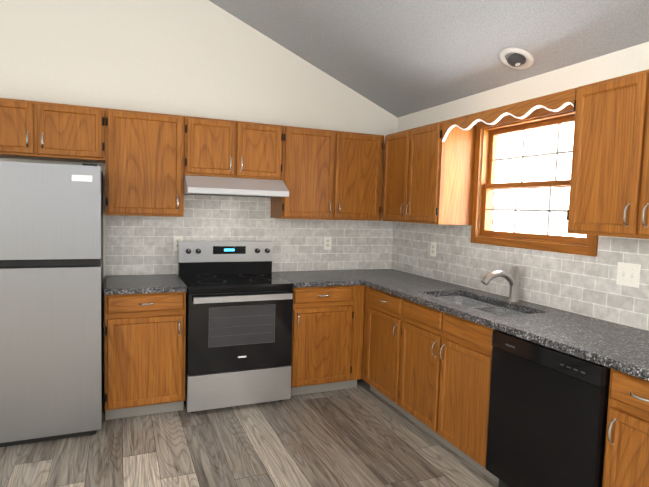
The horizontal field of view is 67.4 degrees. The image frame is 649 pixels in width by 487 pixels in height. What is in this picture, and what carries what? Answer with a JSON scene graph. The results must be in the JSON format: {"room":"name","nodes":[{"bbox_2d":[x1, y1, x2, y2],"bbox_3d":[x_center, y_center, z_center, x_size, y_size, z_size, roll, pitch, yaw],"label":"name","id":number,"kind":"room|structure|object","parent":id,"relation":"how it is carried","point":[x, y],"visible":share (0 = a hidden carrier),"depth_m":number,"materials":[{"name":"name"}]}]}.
{"room":"kitchen","nodes":[
{"label":"kitchen","id":0,"kind":"room"},
{"bbox_2d":[0,0,397,392],"bbox_3d":[-1.642,-0.939,3.682,5.240,4.200,0.120,0,4,-23],"label":"wall","id":1,"kind":"structure","parent":0,"point":[201,58],"depth_m":3.75,"materials":[{"name":"paint"}]},
{"bbox_2d":[0,98,104,163],"bbox_3d":[-1.946,-0.762,3.307,0.828,0.358,0.354,0,4,-23],"label":"upper cabinet","id":2,"kind":"object","parent":1,"relation":"attached to","point":[34,130],"visible":0.98,"depth_m":3.22,"materials":[{"name":"brown wood"}]},
{"bbox_2d":[105,108,183,216],"bbox_3d":[-1.325,-0.574,3.586,0.527,0.735,0.354,0,4,-23],"label":"upper cabinet","id":3,"kind":"object","parent":1,"relation":"attached to","point":[144,163],"visible":1,"depth_m":3.45,"materials":[{"name":"brown wood"}]},
{"bbox_2d":[184,116,282,179],"bbox_3d":[-0.729,-0.728,3.826,0.751,0.428,0.354,0,4,-23],"label":"upper cabinet","id":4,"kind":"object","parent":1,"relation":"attached to","point":[226,148],"visible":0.98,"depth_m":3.68,"materials":[{"name":"brown wood"}]},
{"bbox_2d":[184,175,288,197],"bbox_3d":[-0.709,-0.439,3.780,0.750,0.135,0.496,0,4,-23],"label":"under-cabinet range hood","id":5,"kind":"object","parent":4,"relation":"attached to","point":[220,186],"visible":0.85,"depth_m":3.60,"materials":[{"name":"metal"}]},
{"bbox_2d":[106,194,393,274],"bbox_3d":[-0.510,-0.098,4.165,2.490,0.680,0.005,0,4,-23],"label":"tile backsplash","id":6,"kind":"structure","parent":1,"relation":"attached to","point":[135,245],"depth_m":4.08,"materials":[{"name":"grey tile"}]},
{"bbox_2d":[173,236,182,250],"bbox_3d":[-1.169,-0.002,3.885,0.072,0.118,0.008,0,4,-23],"label":"electrical outlet","id":7,"kind":"object","parent":6,"relation":"attached to","point":[176,239],"visible":0.52,"depth_m":3.88,"materials":[{"name":"white plastic"}]},
{"bbox_2d":[324,237,331,249],"bbox_3d":[0.029,-0.003,4.393,0.072,0.118,0.008,0,4,-23],"label":"electrical outlet","id":8,"kind":"object","parent":6,"relation":"attached to","point":[327,243],"visible":1,"depth_m":4.39,"materials":[{"name":"white plastic"}]},
{"bbox_2d":[270,126,383,220],"bbox_3d":[0.036,-0.576,4.163,0.915,0.735,0.354,0,4,-23],"label":"upper cabinet","id":9,"kind":"object","parent":1,"relation":"attached to","point":[331,175],"visible":1,"depth_m":4.02,"materials":[{"name":"brown wood"}]},
{"bbox_2d":[0,365,498,486],"bbox_3d":[-0.416,1.460,0.798,5.240,0.100,6.740,0,4,-23],"label":"floor","id":10,"kind":"structure","parent":0,"point":[362,434],"depth_m":2.92,"materials":[{"name":"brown wood"}]},
{"bbox_2d":[0,161,103,446],"bbox_3d":[-1.871,0.340,3.185,0.760,1.704,0.732,0,4,-23],"label":"refrigerator","id":11,"kind":"object","parent":10,"relation":"on","point":[51,316],"visible":1,"depth_m":2.89,"materials":[{"name":"silver metal"}]},
{"bbox_2d":[104,292,185,419],"bbox_3d":[-1.312,0.746,3.542,0.514,0.876,0.649,0,4,-23],"label":"base cabinet","id":12,"kind":"object","parent":10,"relation":"on","point":[145,344],"visible":0.98,"depth_m":3.28,"materials":[{"name":"brown wood"}]},
{"bbox_2d":[104,274,186,294],"bbox_3d":[-1.300,0.288,3.511,0.518,0.038,0.635,0,4,-23],"label":"countertop","id":13,"kind":"structure","parent":12,"relation":"on","point":[157,283],"depth_m":3.35,"materials":[{"name":"stone"}]},
{"bbox_2d":[178,241,293,412],"bbox_3d":[-0.697,0.596,3.736,0.760,1.184,0.695,0,4,-23],"label":"electric range","id":14,"kind":"object","parent":10,"relation":"on","point":[239,307],"visible":0.98,"depth_m":3.51,"materials":[{"name":"black metal"}]},
{"bbox_2d":[291,285,364,395],"bbox_3d":[-0.080,0.744,4.065,0.620,0.876,0.649,0,4,-23],"label":"base cabinet","id":15,"kind":"object","parent":10,"relation":"on","point":[327,336],"visible":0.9,"depth_m":3.80,"materials":[{"name":"brown wood"}]},
{"bbox_2d":[272,270,359,287],"bbox_3d":[-0.090,0.287,4.023,0.574,0.038,0.638,0,4,-23],"label":"countertop","id":16,"kind":"structure","parent":15,"relation":"on","point":[321,278],"depth_m":3.90,"materials":[{"name":"stone"}]},
{"bbox_2d":[362,286,408,417],"bbox_3d":[0.680,0.787,3.774,0.649,0.876,0.573,0,4,-23],"label":"base cabinet","id":17,"kind":"object","parent":10,"relation":"on","point":[383,321],"visible":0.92,"depth_m":3.61,"materials":[{"name":"brown wood"}]},
{"bbox_2d":[356,269,411,276],"bbox_3d":[0.464,0.286,4.259,0.330,0.038,0.635,0,4,-23],"label":"countertop","id":18,"kind":"structure","parent":17,"relation":"on","point":[371,272],"depth_m":4.33,"materials":[{"name":"stone"}]},
{"bbox_2d":[399,299,498,484],"bbox_3d":[0.969,0.845,3.095,0.649,0.876,0.902,0,4,-23],"label":"base cabinet","id":19,"kind":"object","parent":10,"relation":"on","point":[445,378],"visible":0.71,"depth_m":2.90,"materials":[{"name":"brown wood"}]},
{"bbox_2d":[344,270,648,380],"bbox_3d":[0.939,0.378,3.166,0.639,0.038,3.028,0,4,-23],"label":"countertop","id":20,"kind":"structure","parent":19,"relation":"on","point":[619,347],"depth_m":2.50,"materials":[{"name":"stone"}]},
{"bbox_2d":[434,295,528,315],"bbox_3d":[0.966,0.490,3.101,0.405,0.170,0.840,0,4,-23],"label":"undermount sink","id":21,"kind":"object","parent":20,"relation":"in","point":[494,309],"visible":0.1,"depth_m":3.25,"materials":[{"name":"metal"}]},
{"bbox_2d":[481,266,518,301],"bbox_3d":[1.114,0.256,3.079,0.295,0.226,0.066,0,4,-23],"label":"faucet","id":22,"kind":"object","parent":20,"relation":"on","point":[513,280],"visible":1,"depth_m":3.09,"materials":[{"name":"silver metal"}]},
{"bbox_2d":[486,330,610,486],"bbox_3d":[1.260,0.907,2.385,0.613,0.871,0.619,0,4,-23],"label":"dishwasher","id":23,"kind":"object","parent":10,"relation":"on","point":[547,418],"visible":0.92,"depth_m":2.22,"materials":[{"name":"black metal"}]},
{"bbox_2d":[602,369,648,486],"bbox_3d":[1.452,0.941,1.957,0.649,0.876,0.303,0,4,-23],"label":"base cabinet","id":24,"kind":"object","parent":10,"relation":"on","point":[626,458],"visible":0.94,"depth_m":1.88,"materials":[{"name":"brown wood"}]},
{"bbox_2d":[209,0,648,117],"bbox_3d":[-0.326,-1.582,0.580,5.240,1.404,6.740,0,4,-23],"label":"ceiling","id":25,"kind":"structure","parent":0,"point":[398,58],"depth_m":3.20,"materials":[{"name":"white paint"}]},
{"bbox_2d":[498,48,533,68],"bbox_3d":[1.171,-1.130,2.975,0.200,0.090,0.216,0,4,-23],"label":"recessed light","id":26,"kind":"object","parent":25,"relation":"in","point":[518,58],"visible":1,"depth_m":2.94,"materials":[{"name":"grey"}]},
{"bbox_2d":[394,42,648,330],"bbox_3d":[2.004,0.117,1.647,0.120,2.600,6.620,0,4,-23],"label":"wall","id":27,"kind":"structure","parent":0,"point":[629,60],"depth_m":3.04,"materials":[{"name":"paint"}]},
{"bbox_2d":[382,121,475,224],"bbox_3d":[0.791,-0.534,3.888,0.354,0.735,0.800,0,4,-23],"label":"upper cabinet","id":28,"kind":"object","parent":27,"relation":"attached to","point":[428,176],"visible":0.98,"depth_m":3.59,"materials":[{"name":"brown wood"}]},
{"bbox_2d":[442,88,575,141],"bbox_3d":[1.058,-0.753,2.953,0.020,0.145,1.086,0,4,-23],"label":"scalloped valance","id":29,"kind":"object","parent":28,"relation":"attached to","point":[557,101],"visible":0.98,"depth_m":2.82,"materials":[{"name":"brown wood"}]},
{"bbox_2d":[390,222,648,329],"bbox_3d":[1.255,0.128,3.247,0.006,0.463,3.100,0,4,-23],"label":"tile backsplash","id":30,"kind":"structure","parent":27,"relation":"attached to","point":[578,284],"depth_m":3.03,"materials":[{"name":"grey tile"}]},
{"bbox_2d":[430,242,435,256],"bbox_3d":[0.905,0.047,4.053,0.008,0.118,0.072,0,4,-23],"label":"electrical outlet","id":31,"kind":"object","parent":30,"relation":"attached to","point":[433,249],"visible":1,"depth_m":4.05,"materials":[{"name":"white plastic"}]},
{"bbox_2d":[616,262,640,287],"bbox_3d":[1.560,0.161,2.502,0.014,0.118,0.118,0,4,-23],"label":"double light switch","id":32,"kind":"object","parent":30,"relation":"attached to","point":[628,274],"visible":1,"depth_m":2.50,"materials":[{"name":"white plastic"}]},
{"bbox_2d":[471,104,597,256],"bbox_3d":[1.360,-0.406,3.137,0.136,0.879,1.030,0,4,-23],"label":"double-hung window","id":33,"kind":"structure","parent":27,"relation":"in","point":[486,161],"depth_m":3.25,"materials":[{"name":"brown wood"}]},
{"bbox_2d":[566,69,648,238],"bbox_3d":[1.519,-0.389,2.173,0.354,0.735,0.753,0,4,-23],"label":"upper cabinet","id":34,"kind":"object","parent":27,"relation":"attached to","point":[609,189],"visible":1,"depth_m":2.26,"materials":[{"name":"brown wood"}]},
{"label":"outside","id":35,"kind":"structure","parent":0,"visible":0},
{"bbox_2d":[491,122,585,237],"bbox_3d":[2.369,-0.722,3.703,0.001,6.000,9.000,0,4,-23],"label":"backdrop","id":36,"kind":"structure","parent":35,"point":[504,144],"depth_m":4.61,"materials":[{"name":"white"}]}
]}

